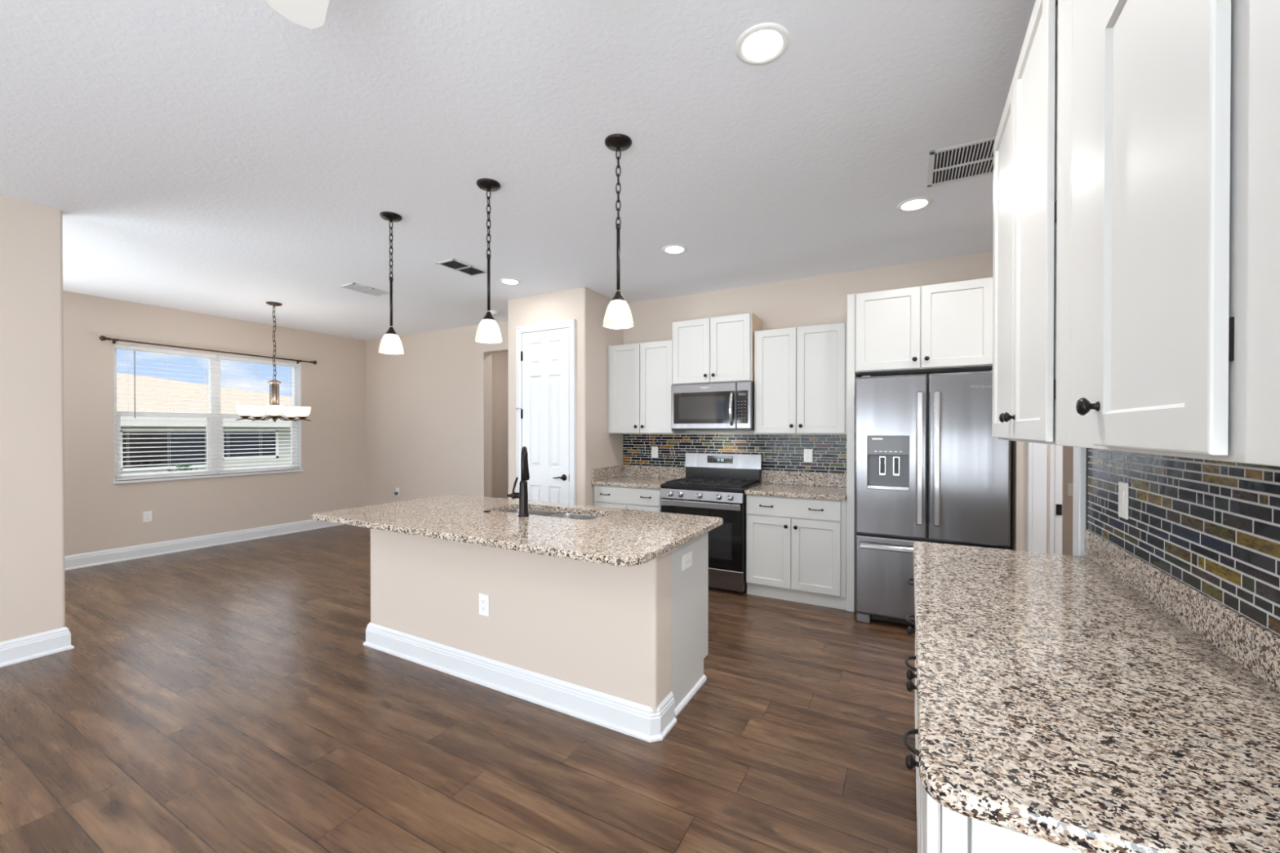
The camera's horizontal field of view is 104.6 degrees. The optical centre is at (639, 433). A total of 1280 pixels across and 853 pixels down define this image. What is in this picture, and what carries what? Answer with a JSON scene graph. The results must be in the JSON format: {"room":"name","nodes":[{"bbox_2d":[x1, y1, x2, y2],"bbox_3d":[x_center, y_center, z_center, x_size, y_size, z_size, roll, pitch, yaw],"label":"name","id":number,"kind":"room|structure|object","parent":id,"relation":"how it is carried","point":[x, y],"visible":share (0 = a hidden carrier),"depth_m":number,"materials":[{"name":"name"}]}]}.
{"room":"kitchen","nodes":[
{"label":"kitchen","id":0,"kind":"room"},
{"bbox_2d":[0,194,65,641],"bbox_3d":[-5.141,-0.006,0.770,0.136,2.843,5.630,0,0,29],"label":"wall partition","id":1,"kind":"structure","parent":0,"point":[33,569],"depth_m":3.08,"materials":[{"name":"beige paint"}]},
{"bbox_2d":[0,626,74,667],"bbox_3d":[-5.110,1.342,0.834,0.192,0.145,5.558,0,0,29],"label":"baseboard","id":2,"kind":"structure","parent":1,"relation":"attached to","point":[21,649],"depth_m":3.09,"materials":[{"name":"white paint"}]},
{"bbox_2d":[62,290,365,555],"bbox_3d":[-6.658,-0.024,3.738,0.170,2.843,9.690,0,0,29],"label":"wall","id":3,"kind":"structure","parent":0,"point":[100,514],"depth_m":5.94,"materials":[{"name":"beige paint"}]},
{"bbox_2d":[142,511,152,522],"bbox_3d":[-5.555,0.936,5.580,0.008,0.122,0.078,0,0,29],"label":"wall outlet","id":4,"kind":"object","parent":3,"relation":"attached to","point":[147,516],"visible":1,"depth_m":5.58,"materials":[{"name":"white plastic"}]},
{"bbox_2d":[64,519,343,570],"bbox_3d":[-5.326,1.311,5.982,0.028,0.145,4.150,0,0,29],"label":"baseboard","id":5,"kind":"structure","parent":3,"relation":"attached to","point":[130,553],"depth_m":5.85,"materials":[{"name":"white paint"}]},
{"bbox_2d":[98,335,316,364],"bbox_3d":[-5.181,-1.009,6.156,0.104,0.063,2.172,0,0,29],"label":"curtain rod","id":6,"kind":"object","parent":3,"relation":"attached to","point":[101,338],"visible":1,"depth_m":5.87,"materials":[{"name":"brown metal"}]},
{"bbox_2d":[112,342,303,484],"bbox_3d":[-5.286,-0.227,6.193,0.168,1.531,1.897,0,0,29],"label":"window","id":7,"kind":"structure","parent":3,"relation":"in","point":[215,362],"depth_m":6.17,"materials":[{"name":"white plastic"}]},
{"bbox_2d":[114,343,217,480],"bbox_3d":[-5.502,-0.236,5.774,0.066,1.490,0.911,0,0,29],"label":"window blind","id":8,"kind":"object","parent":7,"relation":"attached to","point":[118,346],"visible":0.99,"depth_m":5.73,"materials":[{"name":"white plastic"}]},
{"bbox_2d":[216,355,299,474],"bbox_3d":[-5.061,-0.241,6.592,0.056,1.490,0.938,0,0,29],"label":"window blind","id":9,"kind":"object","parent":7,"relation":"attached to","point":[219,357],"visible":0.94,"depth_m":6.53,"materials":[{"name":"white plastic"}]},
{"bbox_2d":[0,524,917,852],"bbox_3d":[-1.890,1.408,1.922,10.350,0.001,11.050,0,0,29],"label":"floor","id":10,"kind":"structure","parent":0,"point":[227,698],"depth_m":2.29,"materials":[{"name":"brown wood"}]},
{"bbox_2d":[363,511,708,742],"bbox_3d":[-0.695,0.965,3.088,2.186,0.872,0.762,0,0,29],"label":"kitchen island","id":11,"kind":"object","parent":10,"relation":"on","point":[624,650],"visible":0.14,"depth_m":2.61,"materials":[{"name":"beige paint"}]},
{"bbox_2d":[479,593,488,617],"bbox_3d":[-0.879,0.963,2.781,0.078,0.122,0.008,0,0,29],"label":"wall outlet","id":12,"kind":"object","parent":11,"relation":"attached to","point":[483,598],"visible":1,"depth_m":2.78,"materials":[{"name":"white plastic"}]},
{"bbox_2d":[481,598,485,604],"bbox_3d":[-0.880,0.943,2.779,0.030,0.029,0.003,0,0,29],"label":"socket","id":13,"kind":"object","parent":12,"relation":"attached to","point":[483,600],"depth_m":2.78,"materials":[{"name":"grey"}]},
{"bbox_2d":[481,605,485,611],"bbox_3d":[-0.880,0.983,2.779,0.030,0.029,0.003,0,0,29],"label":"socket","id":14,"kind":"object","parent":12,"relation":"attached to","point":[483,607],"depth_m":2.78,"materials":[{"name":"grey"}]},
{"bbox_2d":[311,493,723,566],"bbox_3d":[-0.768,0.512,2.985,2.297,0.036,1.100,0,0,29],"label":"island countertop","id":15,"kind":"structure","parent":11,"relation":"on","point":[620,537],"depth_m":2.65,"materials":[{"name":"stone"}]},
{"bbox_2d":[506,446,529,516],"bbox_3d":[-0.709,0.285,3.015,0.120,0.417,0.194,0,0,20],"label":"kitchen faucet","id":16,"kind":"object","parent":15,"relation":"on","point":[522,495],"visible":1,"depth_m":2.95,"materials":[{"name":"black metal"}]},
{"bbox_2d":[503,509,599,519],"bbox_3d":[-0.580,0.619,3.159,0.840,0.179,0.341,0,0,29],"label":"double sink","id":17,"kind":"object","parent":15,"relation":"in","point":[572,516],"visible":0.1,"depth_m":3.28,"materials":[{"name":"silver metal"}]},
{"bbox_2d":[682,551,692,571],"bbox_3d":[0.250,0.669,2.601,0.008,0.078,0.122,0,0,29],"label":"wall outlet","id":18,"kind":"object","parent":11,"relation":"attached to","point":[686,558],"visible":1,"depth_m":2.59,"materials":[{"name":"white plastic"}]},
{"bbox_2d":[593,484,661,511],"bbox_3d":[-0.001,0.953,5.088,0.776,0.872,0.652,0,0,29],"label":"base cabinet","id":19,"kind":"object","parent":10,"relation":"on","point":[608,496],"visible":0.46,"depth_m":4.82,"materials":[{"name":"white paint"}]},
{"bbox_2d":[591,465,685,488],"bbox_3d":[0.002,0.434,5.089,0.779,0.161,0.643,0,0,29],"label":"countertop","id":20,"kind":"structure","parent":19,"relation":"on","point":[628,476],"depth_m":5.23,"materials":[{"name":"beige stone"}]},
{"bbox_2d":[659,452,762,594],"bbox_3d":[0.675,0.794,4.672,0.790,1.195,0.698,0,0,29],"label":"gas range","id":21,"kind":"object","parent":10,"relation":"on","point":[714,484],"visible":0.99,"depth_m":4.38,"materials":[{"name":"black metal"}]},
{"bbox_2d":[660,479,761,493],"bbox_3d":[0.676,0.485,4.671,0.790,0.043,0.595,0,0,29],"label":"cooktop","id":22,"kind":"object","parent":21,"relation":"in","point":[682,486],"depth_m":4.49,"materials":[{"name":"black metal"}]},
{"bbox_2d":[746,494,846,609],"bbox_3d":[1.401,0.958,4.324,0.802,0.872,0.652,0,0,29],"label":"base cabinet","id":23,"kind":"object","parent":10,"relation":"on","point":[796,548],"visible":0.97,"depth_m":4.06,"materials":[{"name":"white paint"}]},
{"bbox_2d":[744,470,846,500],"bbox_3d":[1.401,0.439,4.326,0.806,0.161,0.643,0,0,29],"label":"countertop","id":24,"kind":"structure","parent":23,"relation":"on","point":[822,486],"depth_m":4.46,"materials":[{"name":"beige stone"}]},
{"bbox_2d":[846,293,859,612],"bbox_3d":[1.793,0.151,4.136,0.058,2.487,0.598,0,0,29],"label":"panel","id":25,"kind":"object","parent":10,"relation":"on","point":[851,375],"visible":0.71,"depth_m":3.88,"materials":[{"name":"white paint"}]},
{"bbox_2d":[906,577,916,748],"bbox_3d":[1.408,0.974,1.916,0.662,0.869,0.538,0,0,29],"label":"base cabinet","id":26,"kind":"object","parent":10,"relation":"on","point":[909,630],"visible":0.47,"depth_m":2.01,"materials":[{"name":"white paint"}]},
{"bbox_2d":[905,614,920,852],"bbox_3d":[1.096,0.977,1.345,0.662,0.869,0.760,0,0,29],"label":"base cabinet","id":27,"kind":"object","parent":10,"relation":"on","point":[910,686],"visible":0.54,"depth_m":1.45,"materials":[{"name":"white paint"}]},
{"bbox_2d":[854,369,1010,626],"bbox_3d":[2.177,0.484,3.760,0.930,1.826,0.839,0,0,29],"label":"refrigerator","id":28,"kind":"object","parent":10,"relation":"on","point":[930,466],"visible":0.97,"depth_m":3.45,"materials":[{"name":"grey metal"}]},
{"bbox_2d":[903,728,1083,852],"bbox_3d":[0.806,0.981,0.812,0.662,0.869,0.450,0,0,29],"label":"base cabinet","id":29,"kind":"object","parent":10,"relation":"on","point":[943,829],"visible":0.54,"depth_m":0.74,"materials":[{"name":"white paint"}]},
{"bbox_2d":[912,528,1279,852],"bbox_3d":[1.129,0.469,1.376,0.638,0.146,1.828,0,0,29],"label":"countertop","id":30,"kind":"structure","parent":29,"relation":"on","point":[1101,701],"depth_m":0.94,"materials":[{"name":"stone"}]},
{"bbox_2d":[492,351,508,498],"bbox_3d":[-2.184,-0.048,7.535,0.150,2.843,1.260,0,0,29],"label":"wall","id":31,"kind":"structure","parent":0,"point":[500,360],"depth_m":7.50,"materials":[{"name":"beige paint"}]},
{"bbox_2d":[0,0,1035,340],"bbox_3d":[-1.856,-1.560,1.914,10.500,0.250,11.200,0,0,29],"label":"ceiling","id":32,"kind":"structure","parent":0,"point":[225,158],"depth_m":2.45,"materials":[{"name":"white paint"}]},
{"bbox_2d":[235,301,311,422],"bbox_3d":[-4.104,-0.795,5.516,0.668,1.323,0.663,0,0,29],"label":"chandelier","id":33,"kind":"object","parent":32,"relation":"hanging from","point":[273,410],"visible":1,"depth_m":5.51,"materials":[{"name":"white glass"}]},
{"bbox_2d":[265,0,328,29],"bbox_3d":[-0.545,-1.229,0.768,0.969,0.398,0.969,0,0,10],"label":"ceiling fan","id":34,"kind":"object","parent":32,"relation":"hanging from","point":[310,14],"visible":1,"depth_m":1.27,"materials":[{"name":"white plastic"}]},
{"bbox_2d":[338,283,390,296],"bbox_3d":[-2.763,-1.448,4.983,0.240,0.010,0.400,0,0,29],"label":"ceiling vent","id":35,"kind":"object","parent":32,"relation":"in","point":[353,286],"visible":0.89,"depth_m":4.96,"materials":[{"name":"white metal"}]},
{"bbox_2d":[378,211,404,355],"bbox_3d":[-1.650,-0.990,3.280,0.153,0.907,0.153,0,0,29],"label":"pendant lamp","id":36,"kind":"object","parent":32,"relation":"hanging from","point":[390,344],"visible":1,"depth_m":3.26,"materials":[{"name":"white glass"}]},
{"bbox_2d":[435,258,487,276],"bbox_3d":[-1.540,-1.444,4.311,0.220,0.010,0.400,0,0,29],"label":"ceiling vent","id":37,"kind":"object","parent":32,"relation":"in","point":[453,264],"visible":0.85,"depth_m":4.29,"materials":[{"name":"white"}]},
{"bbox_2d":[475,177,502,343],"bbox_3d":[-0.874,-0.987,2.857,0.153,0.907,0.153,0,0,29],"label":"pendant lamp","id":38,"kind":"object","parent":32,"relation":"hanging from","point":[488,331],"visible":1,"depth_m":2.84,"materials":[{"name":"white glass"}]},
{"bbox_2d":[488,310,500,315],"bbox_3d":[-1.741,-1.439,5.906,0.140,0.041,0.140,0,0,29],"label":"smoke detector","id":39,"kind":"object","parent":32,"relation":"attached to","point":[495,313],"visible":0.83,"depth_m":5.86,"materials":[{"name":"white plastic"}]},
{"bbox_2d":[499,278,520,284],"bbox_3d":[-1.237,-1.448,4.712,0.196,0.008,0.196,0,0,29],"label":"recessed light","id":40,"kind":"object","parent":32,"relation":"in","point":[505,281],"visible":1,"depth_m":4.70,"materials":[{"name":"white plastic"}]},
{"bbox_2d":[602,133,633,328],"bbox_3d":[-0.107,-0.984,2.438,0.153,0.907,0.153,0,0,29],"label":"pendant lamp","id":41,"kind":"object","parent":32,"relation":"hanging from","point":[618,315],"visible":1,"depth_m":2.42,"materials":[{"name":"white glass"}]},
{"bbox_2d":[662,244,687,253],"bbox_3d":[0.270,-1.443,3.877,0.196,0.008,0.196,0,0,29],"label":"recessed light","id":42,"kind":"object","parent":32,"relation":"in","point":[670,249],"visible":1,"depth_m":3.86,"materials":[{"name":"white plastic"}]},
{"bbox_2d":[735,22,790,65],"bbox_3d":[0.450,-1.430,1.822,0.196,0.008,0.196,0,0,29],"label":"recessed light","id":43,"kind":"object","parent":32,"relation":"in","point":[763,43],"visible":1,"depth_m":1.81,"materials":[{"name":"white plastic"}]},
{"bbox_2d":[896,196,932,211],"bbox_3d":[1.724,-1.438,3.106,0.196,0.008,0.196,0,0,29],"label":"recessed light","id":44,"kind":"object","parent":32,"relation":"in","point":[921,202],"visible":1,"depth_m":3.09,"materials":[{"name":"white plastic"}]},
{"bbox_2d":[927,136,995,186],"bbox_3d":[1.808,-1.433,2.571,0.535,0.010,0.410,0,0,29],"label":"ceiling vent","id":45,"kind":"object","parent":32,"relation":"in","point":[974,159],"visible":0.55,"depth_m":2.61,"materials":[{"name":"white metal"}]},
{"bbox_2d":[507,287,623,506],"bbox_3d":[-0.817,-0.035,5.476,1.027,2.843,0.745,0,0,29],"label":"wall","id":46,"kind":"structure","parent":0,"point":[595,448],"depth_m":5.09,"materials":[{"name":"beige paint"}]},
{"bbox_2d":[515,319,575,504],"bbox_3d":[-0.996,0.122,5.113,0.764,2.533,0.071,0,0,29],"label":"door","id":47,"kind":"structure","parent":46,"relation":"in","point":[545,360],"depth_m":5.11,"materials":[{"name":"white paint"}]},
{"bbox_2d":[365,251,992,506],"bbox_3d":[-0.687,-0.038,5.916,8.230,2.843,0.150,0,0,29],"label":"wall","id":48,"kind":"structure","parent":0,"point":[428,406],"depth_m":6.74,"materials":[{"name":"beige paint"}]},
{"bbox_2d":[394,487,399,496],"bbox_3d":[-3.662,0.875,7.432,0.078,0.122,0.045,0,0,29],"label":"wall outlet","id":49,"kind":"object","parent":48,"relation":"attached to","point":[397,493],"visible":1,"depth_m":7.43,"materials":[{"name":"white plastic"}]},
{"bbox_2d":[608,339,686,433],"bbox_3d":[0.061,-0.469,5.204,0.767,0.930,0.374,0,0,29],"label":"upper cabinet","id":50,"kind":"object","parent":48,"relation":"attached to","point":[640,375],"visible":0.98,"depth_m":5.05,"materials":[{"name":"white paint"}]},
{"bbox_2d":[672,312,762,385],"bbox_3d":[0.743,-0.791,4.813,0.792,0.620,0.404,0,0,29],"label":"upper cabinet","id":51,"kind":"object","parent":48,"relation":"attached to","point":[716,349],"visible":1,"depth_m":4.64,"materials":[{"name":"white paint"}]},
{"bbox_2d":[671,381,754,431],"bbox_3d":[0.736,-0.252,4.792,0.796,0.450,0.453,0,0,29],"label":"microwave oven","id":52,"kind":"object","parent":51,"relation":"attached to","point":[727,406],"visible":0.99,"depth_m":4.62,"materials":[{"name":"silver metal"}]},
{"bbox_2d":[622,433,846,473],"bbox_3d":[0.858,0.176,4.979,2.387,0.356,0.014,0,0,29],"label":"tile backsplash","id":53,"kind":"structure","parent":48,"relation":"attached to","point":[780,452],"depth_m":4.86,"materials":[{"name":"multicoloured tile"}]},
{"bbox_2d":[651,446,657,457],"bbox_3d":[0.159,0.197,5.345,0.078,0.122,0.008,0,0,29],"label":"wall outlet","id":54,"kind":"object","parent":53,"relation":"attached to","point":[654,449],"visible":1,"depth_m":5.34,"materials":[{"name":"white plastic"}]},
{"bbox_2d":[804,448,812,462],"bbox_3d":[1.558,0.202,4.582,0.078,0.122,0.008,0,0,29],"label":"wall outlet","id":55,"kind":"object","parent":53,"relation":"attached to","point":[807,452],"visible":1,"depth_m":4.58,"materials":[{"name":"white plastic"}]},
{"bbox_2d":[754,322,847,434],"bbox_3d":[1.464,-0.467,4.439,0.810,0.936,0.374,0,0,29],"label":"upper cabinet","id":56,"kind":"object","parent":48,"relation":"attached to","point":[800,373],"visible":0.96,"depth_m":4.29,"materials":[{"name":"white paint"}]},
{"bbox_2d":[855,277,992,377],"bbox_3d":[2.244,-0.784,3.856,0.992,0.610,0.649,0,0,29],"label":"upper cabinet","id":57,"kind":"object","parent":48,"relation":"attached to","point":[943,327],"visible":0.95,"depth_m":3.62,"materials":[{"name":"white paint"}]},
{"bbox_2d":[1008,440,1049,553],"bbox_3d":[2.783,-0.024,3.619,0.178,2.843,0.860,0,0,29],"label":"wall","id":58,"kind":"structure","parent":0,"point":[1018,502],"depth_m":3.28,"materials":[{"name":"beige paint"}]},
{"bbox_2d":[1026,442,1062,554],"bbox_3d":[2.812,0.138,3.542,0.188,2.520,0.810,0,0,29],"label":"door","id":59,"kind":"structure","parent":58,"relation":"in","point":[1037,453],"depth_m":3.20,"materials":[{"name":"white paint"}]},
{"bbox_2d":[1062,445,1073,555],"bbox_3d":[4.225,-0.030,4.616,2.000,2.843,0.150,0,0,29],"label":"wall","id":60,"kind":"structure","parent":0,"point":[1068,451],"depth_m":4.65,"materials":[{"name":"beige paint"}]},
{"bbox_2d":[1067,483,1073,496],"bbox_3d":[4.051,0.526,4.624,0.078,0.122,0.008,0,0,29],"label":"wall outlet","id":61,"kind":"object","parent":60,"relation":"attached to","point":[1070,486],"visible":0.5,"depth_m":4.63,"materials":[{"name":"white plastic"}]},
{"bbox_3d":[0.176,0.006,-1.198,0.145,2.843,7.265,0,0,29],"label":"wall","id":62,"kind":"structure","parent":0,"visible":0},
{"bbox_2d":[991,0,1072,446],"bbox_3d":[1.369,-0.596,1.539,0.379,1.246,1.070,0,0,29],"label":"upper cabinet","id":63,"kind":"object","parent":62,"relation":"attached to","point":[1032,250],"visible":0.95,"depth_m":1.39,"materials":[{"name":"white paint"}]},
{"bbox_2d":[1072,446,1086,556],"bbox_3d":[1.930,0.107,2.039,0.202,2.600,0.093,0,0,29],"label":"trim","id":64,"kind":"structure","parent":62,"relation":"attached to","point":[1079,453],"depth_m":2.05,"materials":[{"name":"white paint"}]},
{"bbox_2d":[1070,0,1279,466],"bbox_3d":[0.827,-0.590,0.544,0.379,1.246,1.193,0,0,29],"label":"upper cabinet","id":65,"kind":"object","parent":62,"relation":"attached to","point":[1175,265],"visible":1,"depth_m":0.66,"materials":[{"name":"white paint"}]},
{"bbox_2d":[1085,448,1279,635],"bbox_3d":[1.228,0.212,0.906,0.016,0.372,2.564,0,0,29],"label":"tile backsplash","id":66,"kind":"structure","parent":62,"relation":"attached to","point":[1213,526],"depth_m":1.23,"materials":[{"name":"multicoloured tile"}]},
{"bbox_2d":[1118,481,1128,519],"bbox_3d":[1.634,0.225,1.673,0.009,0.122,0.078,0,0,29],"label":"wall switch","id":67,"kind":"object","parent":66,"relation":"attached to","point":[1123,487],"visible":1,"depth_m":1.66,"materials":[{"name":"white plastic"}]},
{"label":"outside","id":68,"kind":"structure","parent":0,"visible":0},
{"bbox_3d":[-24.999,1.717,25.030,52.150,0.200,100.000,0,0,29],"label":"ground","id":69,"kind":"structure","parent":68,"visible":0},
{"bbox_2d":[166,463,197,471],"bbox_3d":[-8.393,1.124,9.105,0.560,1.177,0.668,0,0,-3],"label":"shrub","id":70,"kind":"object","parent":69,"relation":"on","point":[184,464],"visible":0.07,"depth_m":9.02,"materials":[{"name":"green plant"}]},
{"bbox_2d":[116,373,292,474],"bbox_3d":[-14.813,0.050,11.437,13.040,3.300,15.100,0,0,29],"label":"neighbor house","id":71,"kind":"structure","parent":69,"relation":"on","point":[204,390],"depth_m":10.30,"materials":[{"name":"tan roof shingles"},{"name":"beige stucco"},{"name":"dark window glass"}]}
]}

